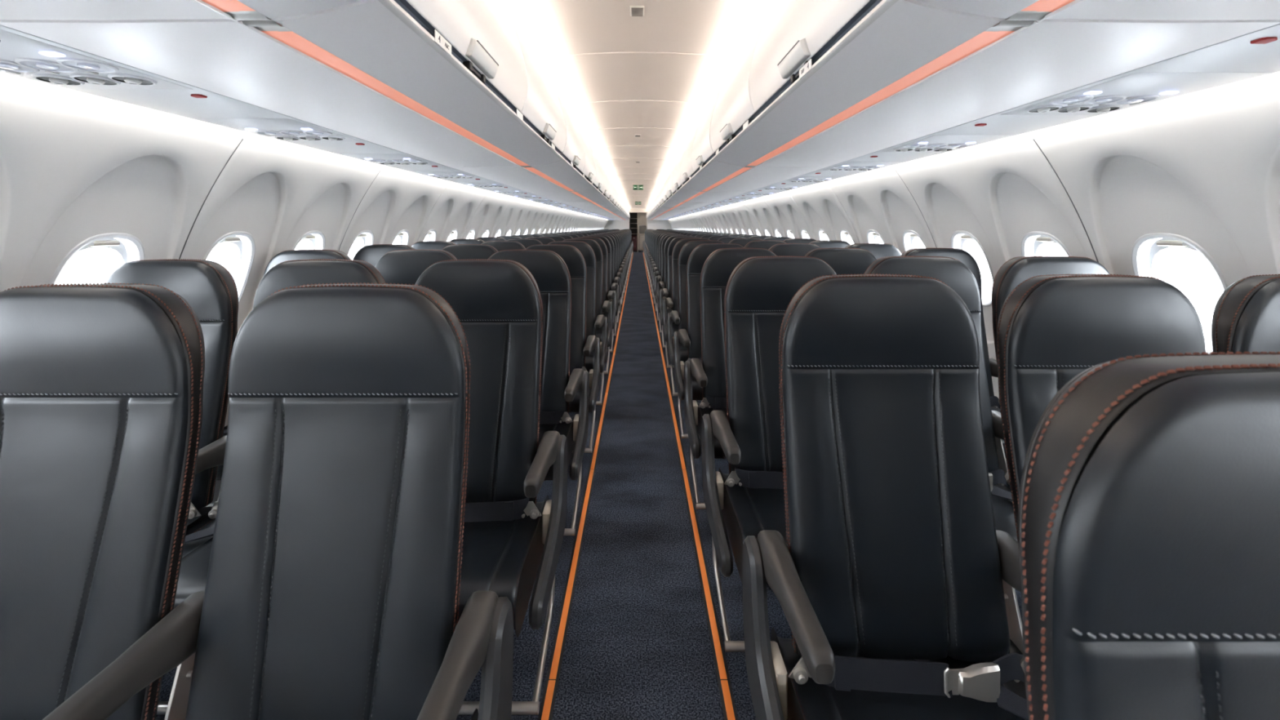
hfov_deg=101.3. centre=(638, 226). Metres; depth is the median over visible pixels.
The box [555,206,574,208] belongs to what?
panel
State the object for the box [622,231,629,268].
seat
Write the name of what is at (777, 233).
window
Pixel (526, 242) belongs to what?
seat
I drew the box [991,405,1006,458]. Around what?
seat cushion
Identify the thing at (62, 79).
air vent
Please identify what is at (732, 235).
seat
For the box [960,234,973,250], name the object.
shade
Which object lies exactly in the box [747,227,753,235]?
window
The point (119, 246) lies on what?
shade
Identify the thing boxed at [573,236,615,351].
seat
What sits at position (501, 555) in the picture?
seat cushion
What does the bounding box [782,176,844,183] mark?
panel
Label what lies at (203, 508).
belt
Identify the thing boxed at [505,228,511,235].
window
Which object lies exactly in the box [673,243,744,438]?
seat
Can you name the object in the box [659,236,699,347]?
seat
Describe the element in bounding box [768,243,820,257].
seat
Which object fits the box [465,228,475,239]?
window
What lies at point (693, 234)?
seat
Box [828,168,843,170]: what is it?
air vent
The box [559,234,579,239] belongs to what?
seat
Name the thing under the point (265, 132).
light
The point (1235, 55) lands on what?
passenger service panels
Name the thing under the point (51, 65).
light
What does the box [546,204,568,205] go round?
panel
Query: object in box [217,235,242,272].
shade
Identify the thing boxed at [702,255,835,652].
seat
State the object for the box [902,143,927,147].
light
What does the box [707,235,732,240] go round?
seat
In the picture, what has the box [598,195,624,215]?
bin
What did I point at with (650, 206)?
bin
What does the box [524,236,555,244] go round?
seat
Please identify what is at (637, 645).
floor
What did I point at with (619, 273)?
seat
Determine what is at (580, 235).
seat
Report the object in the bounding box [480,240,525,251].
seat
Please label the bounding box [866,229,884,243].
window
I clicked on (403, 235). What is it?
window
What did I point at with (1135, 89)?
panel
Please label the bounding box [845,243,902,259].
seat
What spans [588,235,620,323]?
seat
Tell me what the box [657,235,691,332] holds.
seat
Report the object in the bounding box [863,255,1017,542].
seat
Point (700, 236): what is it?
seat
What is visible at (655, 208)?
bin
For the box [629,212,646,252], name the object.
unit
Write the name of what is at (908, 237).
window
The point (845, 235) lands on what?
window
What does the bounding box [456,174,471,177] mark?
light
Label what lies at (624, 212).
bin
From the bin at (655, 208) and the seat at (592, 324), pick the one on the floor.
the seat at (592, 324)
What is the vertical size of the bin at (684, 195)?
0.476 m
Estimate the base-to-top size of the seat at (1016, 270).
1.194 m
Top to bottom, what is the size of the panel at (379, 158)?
0.016 m
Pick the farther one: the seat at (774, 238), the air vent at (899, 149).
the seat at (774, 238)
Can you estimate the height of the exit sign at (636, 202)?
0.111 m
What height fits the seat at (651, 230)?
1.192 m
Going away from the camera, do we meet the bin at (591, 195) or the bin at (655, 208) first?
the bin at (591, 195)
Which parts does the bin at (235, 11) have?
strip trim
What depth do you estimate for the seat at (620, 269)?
8.36 m
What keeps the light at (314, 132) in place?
on the panel at (282, 129)
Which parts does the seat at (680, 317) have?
panel, armrest, backrest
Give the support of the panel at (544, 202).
attached to the wall at (76, 166)
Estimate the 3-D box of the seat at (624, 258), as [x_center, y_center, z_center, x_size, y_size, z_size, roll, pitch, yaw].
[-0.502,0.704,11.197,0.542,1.192,0.553,0,0,0]
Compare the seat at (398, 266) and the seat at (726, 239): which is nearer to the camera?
the seat at (398, 266)
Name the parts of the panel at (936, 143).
panel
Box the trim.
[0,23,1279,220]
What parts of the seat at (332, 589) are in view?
backrest, armrest, panel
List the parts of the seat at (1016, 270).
backrest, armrest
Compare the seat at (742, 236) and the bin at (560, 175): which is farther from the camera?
the seat at (742, 236)
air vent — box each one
[31,73,84,85]
[69,73,120,85]
[107,73,157,85]
[275,135,300,140]
[297,135,322,140]
[320,135,345,140]
[378,161,395,164]
[395,161,411,164]
[410,161,427,164]
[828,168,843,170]
[843,168,857,170]
[857,168,872,170]
[893,147,914,151]
[913,147,934,151]
[932,147,954,151]
[1026,104,1062,112]
[1054,104,1092,112]
[1084,104,1123,112]
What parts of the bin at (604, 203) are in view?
door, door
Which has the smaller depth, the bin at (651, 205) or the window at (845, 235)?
the window at (845, 235)
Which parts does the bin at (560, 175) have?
strip trim, door, handle, edge rail, door, handle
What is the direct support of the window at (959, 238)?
in the wall at (1202, 167)
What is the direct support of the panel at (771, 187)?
attached to the wall at (1202, 167)
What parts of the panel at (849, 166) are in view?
panel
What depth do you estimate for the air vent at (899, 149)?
2.30 m
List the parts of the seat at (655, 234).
backrest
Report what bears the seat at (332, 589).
on the floor
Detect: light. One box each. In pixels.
[0,59,39,73]
[13,57,79,73]
[56,57,119,73]
[254,129,284,135]
[278,129,307,135]
[302,129,332,135]
[368,159,386,162]
[385,159,404,162]
[402,159,422,162]
[443,174,456,177]
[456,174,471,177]
[833,165,849,168]
[848,165,865,168]
[864,165,880,168]
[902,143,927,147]
[924,143,948,147]
[944,143,968,147]
[1049,94,1093,104]
[1081,94,1126,104]
[1112,94,1159,104]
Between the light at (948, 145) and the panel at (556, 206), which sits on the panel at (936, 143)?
the light at (948, 145)
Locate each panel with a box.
[0,29,207,97]
[192,118,364,145]
[337,153,437,167]
[411,171,479,179]
[454,182,507,187]
[484,189,526,193]
[508,195,542,198]
[525,199,552,201]
[535,201,561,204]
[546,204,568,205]
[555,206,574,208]
[704,204,727,207]
[712,203,733,204]
[720,200,746,202]
[728,196,760,199]
[742,191,781,195]
[758,185,808,191]
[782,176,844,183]
[815,161,905,173]
[870,134,1016,157]
[974,72,1272,126]
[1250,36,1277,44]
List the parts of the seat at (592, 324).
backrest, armrest, panel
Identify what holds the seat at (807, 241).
on the floor
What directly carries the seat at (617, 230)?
on the floor
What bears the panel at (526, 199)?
attached to the wall at (76, 166)
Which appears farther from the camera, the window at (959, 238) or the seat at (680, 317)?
the seat at (680, 317)
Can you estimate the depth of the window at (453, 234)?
5.01 m
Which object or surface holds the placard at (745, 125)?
attached to the bin at (883, 74)
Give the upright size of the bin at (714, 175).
0.476 m
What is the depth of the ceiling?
3.00 m
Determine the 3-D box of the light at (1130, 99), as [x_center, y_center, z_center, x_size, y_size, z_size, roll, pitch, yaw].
[1.338,-0.341,1.412,0.091,0.005,0.091,0,0,45]
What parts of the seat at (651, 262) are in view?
panel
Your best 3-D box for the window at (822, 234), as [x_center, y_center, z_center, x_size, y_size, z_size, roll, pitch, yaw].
[1.798,0.219,4.920,0.176,0.406,0.300,0,0,0]
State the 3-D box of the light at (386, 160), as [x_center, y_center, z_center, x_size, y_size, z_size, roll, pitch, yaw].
[-1.252,-0.341,2.707,0.091,0.005,0.091,0,0,45]
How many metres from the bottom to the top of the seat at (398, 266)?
1.194 m
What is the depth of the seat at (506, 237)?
6.15 m
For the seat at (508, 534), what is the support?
on the floor
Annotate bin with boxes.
[0,0,366,22]
[0,0,566,167]
[448,87,596,191]
[528,145,608,202]
[562,169,615,207]
[577,183,619,211]
[591,191,622,213]
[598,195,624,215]
[603,201,626,217]
[608,204,627,217]
[611,207,628,218]
[631,235,636,250]
[648,204,667,217]
[648,206,665,218]
[649,200,672,217]
[651,196,677,215]
[653,191,685,213]
[657,182,698,211]
[661,168,713,208]
[667,146,746,202]
[680,86,826,191]
[709,0,1279,167]
[909,0,1279,22]
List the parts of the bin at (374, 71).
strip trim, door, edge rail, handle, door, handle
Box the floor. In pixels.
[155,249,1022,719]
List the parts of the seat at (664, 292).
panel, armrest, backrest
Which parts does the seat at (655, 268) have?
panel, backrest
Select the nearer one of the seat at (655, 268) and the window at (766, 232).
the window at (766, 232)
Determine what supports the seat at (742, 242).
on the floor
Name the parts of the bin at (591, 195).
door, edge rail, door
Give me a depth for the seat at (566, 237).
6.90 m
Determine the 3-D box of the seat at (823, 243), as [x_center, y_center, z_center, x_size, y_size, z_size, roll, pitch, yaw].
[1.510,0.703,3.937,0.547,1.194,0.552,0,0,0]
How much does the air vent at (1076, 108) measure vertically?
0.006 m
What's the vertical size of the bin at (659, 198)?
0.476 m
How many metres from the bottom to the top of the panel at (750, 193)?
0.016 m
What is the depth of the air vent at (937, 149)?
2.30 m
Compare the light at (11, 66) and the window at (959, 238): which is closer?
the light at (11, 66)
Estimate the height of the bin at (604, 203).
0.476 m
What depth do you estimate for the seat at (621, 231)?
13.55 m
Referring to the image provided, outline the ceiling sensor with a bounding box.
[630,5,644,16]
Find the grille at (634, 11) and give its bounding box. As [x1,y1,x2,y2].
[631,8,643,16]
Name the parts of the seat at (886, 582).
panel, armrest, backrest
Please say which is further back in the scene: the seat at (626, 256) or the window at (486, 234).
the seat at (626, 256)
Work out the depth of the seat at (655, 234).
10.80 m
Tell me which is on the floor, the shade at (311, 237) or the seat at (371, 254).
the seat at (371, 254)
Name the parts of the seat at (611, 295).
backrest, armrest, panel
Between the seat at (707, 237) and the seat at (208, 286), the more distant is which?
the seat at (707, 237)
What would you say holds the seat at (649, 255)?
on the floor
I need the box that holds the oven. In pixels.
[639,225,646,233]
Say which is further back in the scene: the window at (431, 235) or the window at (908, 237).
the window at (431, 235)
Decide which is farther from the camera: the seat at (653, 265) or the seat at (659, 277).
the seat at (653, 265)
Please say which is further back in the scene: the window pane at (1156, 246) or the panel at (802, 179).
the panel at (802, 179)
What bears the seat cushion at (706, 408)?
on the seat at (710, 375)
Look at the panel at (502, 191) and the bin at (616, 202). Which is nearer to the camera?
the panel at (502, 191)
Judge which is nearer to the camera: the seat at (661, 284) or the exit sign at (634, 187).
the seat at (661, 284)
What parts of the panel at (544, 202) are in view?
panel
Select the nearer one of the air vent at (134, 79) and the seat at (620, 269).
the air vent at (134, 79)
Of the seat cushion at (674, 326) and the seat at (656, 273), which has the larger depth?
the seat at (656, 273)
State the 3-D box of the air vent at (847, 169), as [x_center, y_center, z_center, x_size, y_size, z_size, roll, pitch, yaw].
[1.258,-0.341,3.111,0.084,0.006,0.084,0,0,-6]
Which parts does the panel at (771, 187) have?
panel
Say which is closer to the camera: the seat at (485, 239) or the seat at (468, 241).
the seat at (468, 241)
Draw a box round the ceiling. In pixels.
[503,0,772,208]
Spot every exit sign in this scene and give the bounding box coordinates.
[632,185,643,190]
[635,201,641,204]
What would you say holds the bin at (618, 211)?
attached to the wall at (76, 166)
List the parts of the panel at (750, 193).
panel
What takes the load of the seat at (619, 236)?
on the floor
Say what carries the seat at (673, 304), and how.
on the floor
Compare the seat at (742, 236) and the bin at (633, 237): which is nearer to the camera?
the seat at (742, 236)
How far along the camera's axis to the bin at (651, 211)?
16.82 m
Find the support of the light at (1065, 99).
on the panel at (1135, 89)
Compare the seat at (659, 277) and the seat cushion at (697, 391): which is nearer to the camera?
the seat cushion at (697, 391)
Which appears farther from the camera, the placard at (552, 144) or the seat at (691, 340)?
the seat at (691, 340)
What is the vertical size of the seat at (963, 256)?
1.194 m
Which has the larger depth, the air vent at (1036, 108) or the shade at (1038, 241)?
the shade at (1038, 241)
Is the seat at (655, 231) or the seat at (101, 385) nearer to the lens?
the seat at (101, 385)
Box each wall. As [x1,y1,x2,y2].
[0,72,608,502]
[604,208,671,230]
[638,212,647,249]
[666,71,1279,463]
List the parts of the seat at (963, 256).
backrest, armrest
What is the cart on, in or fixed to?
on the floor
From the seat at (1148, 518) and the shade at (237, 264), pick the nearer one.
the seat at (1148, 518)
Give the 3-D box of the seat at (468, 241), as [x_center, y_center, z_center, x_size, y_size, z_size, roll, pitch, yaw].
[-1.536,0.703,4.492,0.560,1.194,0.553,0,0,0]
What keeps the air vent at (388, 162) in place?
attached to the panel at (379, 158)
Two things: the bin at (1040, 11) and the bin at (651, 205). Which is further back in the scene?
the bin at (651, 205)
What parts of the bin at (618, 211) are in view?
door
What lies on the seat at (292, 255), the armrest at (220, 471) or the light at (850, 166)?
the armrest at (220, 471)
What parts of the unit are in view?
post, panel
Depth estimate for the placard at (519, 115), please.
1.89 m
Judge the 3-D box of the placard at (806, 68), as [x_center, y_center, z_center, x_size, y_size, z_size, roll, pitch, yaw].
[0.427,-0.403,1.342,0.003,0.026,0.096,0,0,0]
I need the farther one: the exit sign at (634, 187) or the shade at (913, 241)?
the exit sign at (634, 187)
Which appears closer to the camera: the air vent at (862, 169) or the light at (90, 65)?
the light at (90, 65)
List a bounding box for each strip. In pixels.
[537,252,633,719]
[642,252,738,719]
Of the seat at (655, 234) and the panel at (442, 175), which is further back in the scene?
the seat at (655, 234)
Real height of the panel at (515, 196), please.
0.016 m
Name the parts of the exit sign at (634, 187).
sign plate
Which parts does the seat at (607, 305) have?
backrest, armrest, panel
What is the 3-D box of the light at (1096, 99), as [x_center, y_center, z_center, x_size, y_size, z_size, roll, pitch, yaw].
[1.252,-0.341,1.412,0.091,0.005,0.091,0,0,45]
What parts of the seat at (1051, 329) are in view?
armrest, backrest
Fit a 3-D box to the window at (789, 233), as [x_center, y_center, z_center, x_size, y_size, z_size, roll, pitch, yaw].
[1.798,0.219,5.987,0.176,0.406,0.300,0,0,0]
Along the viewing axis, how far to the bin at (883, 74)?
1.27 m
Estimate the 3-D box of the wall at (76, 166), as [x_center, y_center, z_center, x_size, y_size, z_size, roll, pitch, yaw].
[-1.471,0.446,13.660,0.761,1.712,31.880,0,0,0]
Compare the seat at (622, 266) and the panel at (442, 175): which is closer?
the panel at (442, 175)
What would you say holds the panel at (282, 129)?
attached to the wall at (76, 166)
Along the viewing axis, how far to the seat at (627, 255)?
12.82 m
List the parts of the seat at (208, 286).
armrest, backrest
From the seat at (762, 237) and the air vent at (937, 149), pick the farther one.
the seat at (762, 237)
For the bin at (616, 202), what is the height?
0.476 m
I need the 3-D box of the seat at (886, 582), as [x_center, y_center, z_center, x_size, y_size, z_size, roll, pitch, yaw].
[0.502,0.703,0.957,0.542,1.194,0.553,0,0,0]
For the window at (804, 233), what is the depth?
5.54 m
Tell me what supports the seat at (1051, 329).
on the floor
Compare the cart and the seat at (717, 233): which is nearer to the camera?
the seat at (717, 233)
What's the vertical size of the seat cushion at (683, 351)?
0.144 m
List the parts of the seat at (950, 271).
backrest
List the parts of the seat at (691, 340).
panel, armrest, backrest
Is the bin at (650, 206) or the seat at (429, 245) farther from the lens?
the bin at (650, 206)
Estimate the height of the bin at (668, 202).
0.476 m
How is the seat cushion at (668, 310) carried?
on the seat at (664, 292)
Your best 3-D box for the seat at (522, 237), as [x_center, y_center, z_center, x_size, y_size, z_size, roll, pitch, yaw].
[-1.536,0.704,6.727,0.560,1.192,0.553,0,0,0]
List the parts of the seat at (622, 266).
backrest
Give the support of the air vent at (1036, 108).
attached to the panel at (1135, 89)
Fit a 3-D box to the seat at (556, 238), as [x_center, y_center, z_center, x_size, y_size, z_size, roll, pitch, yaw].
[-1.014,0.704,5.982,0.523,1.192,0.556,0,0,0]
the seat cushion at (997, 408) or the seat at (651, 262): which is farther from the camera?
the seat at (651, 262)
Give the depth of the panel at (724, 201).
6.95 m
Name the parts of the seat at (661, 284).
panel, armrest, backrest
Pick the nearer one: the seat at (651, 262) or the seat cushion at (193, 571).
the seat cushion at (193, 571)
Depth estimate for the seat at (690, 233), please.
9.33 m
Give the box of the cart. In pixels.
[639,235,644,250]
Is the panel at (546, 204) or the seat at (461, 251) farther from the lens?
the panel at (546, 204)
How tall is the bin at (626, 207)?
0.476 m
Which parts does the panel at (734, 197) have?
panel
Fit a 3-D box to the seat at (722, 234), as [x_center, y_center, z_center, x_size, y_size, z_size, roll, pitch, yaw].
[1.510,0.704,8.407,0.547,1.192,0.553,0,0,0]
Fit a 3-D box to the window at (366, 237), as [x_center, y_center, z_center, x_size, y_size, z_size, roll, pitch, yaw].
[-1.798,0.219,3.320,0.176,0.406,0.300,0,0,0]
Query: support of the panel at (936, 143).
attached to the wall at (1202, 167)
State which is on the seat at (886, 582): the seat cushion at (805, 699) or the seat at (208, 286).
the seat cushion at (805, 699)
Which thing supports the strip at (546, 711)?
on the floor
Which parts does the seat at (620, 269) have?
backrest, panel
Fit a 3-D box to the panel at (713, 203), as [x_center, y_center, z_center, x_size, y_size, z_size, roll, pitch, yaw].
[1.265,-0.341,7.849,0.306,0.016,0.603,0,0,0]
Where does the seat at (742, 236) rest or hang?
on the floor
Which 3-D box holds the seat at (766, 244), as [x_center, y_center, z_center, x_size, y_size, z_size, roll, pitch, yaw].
[1.004,0.703,3.937,0.517,1.194,0.556,0,0,0]
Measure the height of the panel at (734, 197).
0.016 m
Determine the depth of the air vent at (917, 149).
2.30 m
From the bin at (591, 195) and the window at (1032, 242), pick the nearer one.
the window at (1032, 242)
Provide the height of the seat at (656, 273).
1.192 m
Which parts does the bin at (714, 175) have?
handle, door, edge rail, handle, door, strip trim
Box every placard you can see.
[434,29,451,56]
[516,109,523,121]
[551,142,555,151]
[742,120,748,131]
[799,58,812,79]
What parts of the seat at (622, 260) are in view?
backrest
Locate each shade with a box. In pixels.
[78,238,127,264]
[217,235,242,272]
[302,234,315,249]
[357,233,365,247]
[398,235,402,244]
[873,235,878,243]
[910,233,918,248]
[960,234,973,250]
[1033,235,1057,256]
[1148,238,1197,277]
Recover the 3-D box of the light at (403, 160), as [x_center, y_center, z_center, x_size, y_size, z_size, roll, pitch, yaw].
[-1.165,-0.341,2.707,0.091,0.005,0.091,0,0,45]
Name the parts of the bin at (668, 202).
door, door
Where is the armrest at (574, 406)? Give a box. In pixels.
[568,368,590,413]
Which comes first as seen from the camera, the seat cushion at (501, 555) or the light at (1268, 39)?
the light at (1268, 39)
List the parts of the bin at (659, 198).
door, door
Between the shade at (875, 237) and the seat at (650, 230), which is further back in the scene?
the seat at (650, 230)
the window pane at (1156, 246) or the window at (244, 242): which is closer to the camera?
the window pane at (1156, 246)
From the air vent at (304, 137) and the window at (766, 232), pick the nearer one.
the air vent at (304, 137)
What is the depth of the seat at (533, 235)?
7.64 m
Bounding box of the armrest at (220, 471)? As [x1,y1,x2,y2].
[216,425,227,479]
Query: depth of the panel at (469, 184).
4.21 m
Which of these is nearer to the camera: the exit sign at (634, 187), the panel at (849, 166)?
the panel at (849, 166)
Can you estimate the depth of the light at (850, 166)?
2.99 m
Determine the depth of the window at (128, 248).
1.75 m
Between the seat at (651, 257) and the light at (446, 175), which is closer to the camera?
the light at (446, 175)
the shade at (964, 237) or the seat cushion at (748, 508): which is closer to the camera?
the seat cushion at (748, 508)
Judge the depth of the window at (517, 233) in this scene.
7.68 m
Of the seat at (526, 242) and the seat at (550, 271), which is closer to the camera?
the seat at (550, 271)
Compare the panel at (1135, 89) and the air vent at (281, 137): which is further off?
the air vent at (281, 137)
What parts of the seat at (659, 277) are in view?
panel, armrest, backrest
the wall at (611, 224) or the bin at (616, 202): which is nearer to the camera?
the bin at (616, 202)
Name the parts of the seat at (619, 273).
backrest, panel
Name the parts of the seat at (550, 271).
backrest, armrest, panel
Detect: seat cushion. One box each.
[173,516,215,608]
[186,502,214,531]
[456,495,548,637]
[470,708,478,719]
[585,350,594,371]
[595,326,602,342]
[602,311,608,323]
[666,309,672,319]
[671,321,679,336]
[680,342,688,362]
[683,360,702,399]
[696,400,727,459]
[718,467,787,583]
[771,626,1026,719]
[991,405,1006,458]
[991,483,1017,542]
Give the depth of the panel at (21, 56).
1.14 m
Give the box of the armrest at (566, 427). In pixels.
[537,413,575,481]
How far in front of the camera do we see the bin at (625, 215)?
19.33 m
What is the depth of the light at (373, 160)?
2.70 m
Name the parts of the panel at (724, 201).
panel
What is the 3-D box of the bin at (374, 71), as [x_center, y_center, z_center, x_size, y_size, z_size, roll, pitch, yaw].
[-0.747,-0.580,1.947,0.691,0.476,2.132,0,0,0]
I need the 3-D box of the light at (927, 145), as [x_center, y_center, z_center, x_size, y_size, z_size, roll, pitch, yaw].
[1.252,-0.341,2.209,0.091,0.005,0.091,0,0,-45]
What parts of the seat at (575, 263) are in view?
backrest, armrest, panel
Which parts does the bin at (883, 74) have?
handle, door, handle, edge rail, door, strip trim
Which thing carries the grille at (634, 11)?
attached to the ceiling sensor
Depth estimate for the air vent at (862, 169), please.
3.10 m
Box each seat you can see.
[0,282,204,719]
[102,258,238,531]
[156,258,386,715]
[185,282,513,719]
[216,248,351,479]
[352,244,414,266]
[374,248,457,284]
[411,240,456,250]
[414,258,567,715]
[442,244,497,259]
[448,238,484,244]
[475,236,506,241]
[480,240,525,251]
[488,248,588,535]
[496,235,521,239]
[506,239,542,248]
[512,235,533,239]
[524,234,543,237]
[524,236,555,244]
[524,244,599,453]
[535,233,551,235]
[538,235,564,241]
[548,240,607,404]
[551,235,573,239]
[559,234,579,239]
[563,238,612,373]
[566,233,583,237]
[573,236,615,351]
[582,235,618,336]
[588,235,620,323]
[593,234,622,313]
[598,233,623,305]
[603,232,626,293]
[605,232,624,298]
[608,231,626,288]
[612,231,628,277]
[615,231,627,284]
[617,230,630,267]
[619,231,627,280]
[621,231,629,274]
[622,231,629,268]
[644,230,650,256]
[645,230,658,269]
[645,230,659,249]
[646,231,654,273]
[647,231,664,276]
[648,231,656,279]
[648,231,658,283]
[648,231,668,287]
[649,232,662,291]
[651,232,673,297]
[652,233,677,303]
[653,234,681,311]
[655,235,686,320]
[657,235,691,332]
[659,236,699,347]
[662,238,711,367]
[667,240,724,395]
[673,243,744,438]
[684,248,777,509]
[686,232,701,235]
[690,233,707,236]
[695,234,715,238]
[700,235,722,239]
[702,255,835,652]
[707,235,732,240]
[714,232,728,235]
[717,236,745,243]
[720,233,737,235]
[728,234,747,236]
[728,238,762,246]
[737,235,759,238]
[742,273,1028,719]
[743,240,786,249]
[749,235,772,239]
[763,236,791,240]
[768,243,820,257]
[782,238,816,244]
[804,248,876,275]
[809,240,849,248]
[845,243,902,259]
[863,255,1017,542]
[900,248,1006,458]
[991,255,1110,472]
[995,273,1205,654]
[1017,351,1279,719]
[1211,274,1279,354]
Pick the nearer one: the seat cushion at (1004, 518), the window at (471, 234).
the seat cushion at (1004, 518)
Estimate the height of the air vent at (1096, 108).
0.006 m
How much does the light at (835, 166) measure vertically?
0.005 m
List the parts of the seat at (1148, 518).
backrest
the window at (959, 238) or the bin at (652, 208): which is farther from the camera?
the bin at (652, 208)
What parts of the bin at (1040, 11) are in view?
strip trim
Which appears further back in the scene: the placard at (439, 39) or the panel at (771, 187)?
the panel at (771, 187)
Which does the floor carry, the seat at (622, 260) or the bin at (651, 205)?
the seat at (622, 260)
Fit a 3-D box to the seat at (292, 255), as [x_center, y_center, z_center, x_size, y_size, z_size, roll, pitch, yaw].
[-1.536,0.703,2.257,0.560,1.194,0.553,0,0,0]
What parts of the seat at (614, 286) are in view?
backrest, armrest, panel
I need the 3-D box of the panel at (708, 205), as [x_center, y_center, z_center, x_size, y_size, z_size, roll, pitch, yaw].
[1.265,-0.341,8.646,0.306,0.016,0.603,0,0,0]
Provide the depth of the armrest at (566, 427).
2.27 m
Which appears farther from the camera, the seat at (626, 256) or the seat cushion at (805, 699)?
the seat at (626, 256)
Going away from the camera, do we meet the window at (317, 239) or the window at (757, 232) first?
the window at (317, 239)
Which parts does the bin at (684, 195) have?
door, edge rail, door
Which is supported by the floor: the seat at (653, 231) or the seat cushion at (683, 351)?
the seat at (653, 231)
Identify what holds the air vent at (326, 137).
attached to the panel at (282, 129)
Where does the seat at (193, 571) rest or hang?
on the floor
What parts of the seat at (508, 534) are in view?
backrest, armrest, panel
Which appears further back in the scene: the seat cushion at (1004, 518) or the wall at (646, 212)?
the wall at (646, 212)
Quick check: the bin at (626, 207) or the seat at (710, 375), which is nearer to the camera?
the seat at (710, 375)
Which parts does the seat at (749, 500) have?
panel, armrest, backrest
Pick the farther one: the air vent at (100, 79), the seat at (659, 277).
the seat at (659, 277)
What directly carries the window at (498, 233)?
in the wall at (76, 166)
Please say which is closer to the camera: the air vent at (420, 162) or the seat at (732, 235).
the air vent at (420, 162)
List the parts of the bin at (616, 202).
door, door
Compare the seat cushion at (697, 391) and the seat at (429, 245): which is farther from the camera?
the seat at (429, 245)
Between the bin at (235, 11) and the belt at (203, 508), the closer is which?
the bin at (235, 11)
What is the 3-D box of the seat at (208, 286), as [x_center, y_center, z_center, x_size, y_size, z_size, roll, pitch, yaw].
[-1.536,0.703,1.512,0.560,1.194,0.553,0,0,0]
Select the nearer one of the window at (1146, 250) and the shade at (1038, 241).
the window at (1146, 250)
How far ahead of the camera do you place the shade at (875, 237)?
3.95 m
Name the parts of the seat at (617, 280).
backrest, armrest, panel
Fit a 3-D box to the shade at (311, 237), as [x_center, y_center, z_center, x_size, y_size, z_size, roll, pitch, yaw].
[-1.789,0.120,2.787,0.070,0.173,0.244,0,0,0]
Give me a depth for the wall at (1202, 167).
1.88 m
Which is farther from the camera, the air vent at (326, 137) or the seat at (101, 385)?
the air vent at (326, 137)
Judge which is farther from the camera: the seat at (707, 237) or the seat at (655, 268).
the seat at (655, 268)
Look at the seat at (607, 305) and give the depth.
4.62 m
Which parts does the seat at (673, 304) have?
panel, armrest, backrest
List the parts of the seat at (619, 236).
backrest, panel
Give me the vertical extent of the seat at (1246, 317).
1.194 m
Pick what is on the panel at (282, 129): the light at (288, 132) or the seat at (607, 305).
the light at (288, 132)
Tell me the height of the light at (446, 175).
0.005 m
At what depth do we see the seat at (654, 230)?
15.24 m
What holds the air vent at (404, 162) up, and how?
attached to the panel at (379, 158)
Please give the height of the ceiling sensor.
0.010 m
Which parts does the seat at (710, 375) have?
panel, armrest, backrest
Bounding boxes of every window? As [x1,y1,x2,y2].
[48,232,145,284]
[202,231,255,303]
[292,230,325,249]
[346,230,373,254]
[391,229,409,244]
[422,229,436,241]
[445,228,457,241]
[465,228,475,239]
[481,228,489,237]
[493,228,501,237]
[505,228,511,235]
[515,228,520,235]
[523,228,528,235]
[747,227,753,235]
[755,228,761,235]
[764,228,770,235]
[774,228,782,236]
[786,228,795,238]
[800,228,810,238]
[817,228,830,240]
[839,229,854,244]
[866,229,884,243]
[902,230,927,252]
[951,230,994,306]
[1021,231,1071,257]
[1131,232,1227,353]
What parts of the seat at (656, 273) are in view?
panel, backrest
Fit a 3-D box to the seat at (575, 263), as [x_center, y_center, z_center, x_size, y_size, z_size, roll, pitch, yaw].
[-0.502,0.703,3.002,0.542,1.194,0.553,0,0,0]
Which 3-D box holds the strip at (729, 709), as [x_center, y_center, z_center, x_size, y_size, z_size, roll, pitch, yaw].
[0.245,1.297,13.350,0.037,0.006,26.300,0,0,0]
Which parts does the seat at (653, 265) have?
backrest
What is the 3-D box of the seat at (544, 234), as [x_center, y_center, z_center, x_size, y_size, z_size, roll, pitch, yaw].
[-1.536,0.704,8.217,0.560,1.192,0.553,0,0,0]

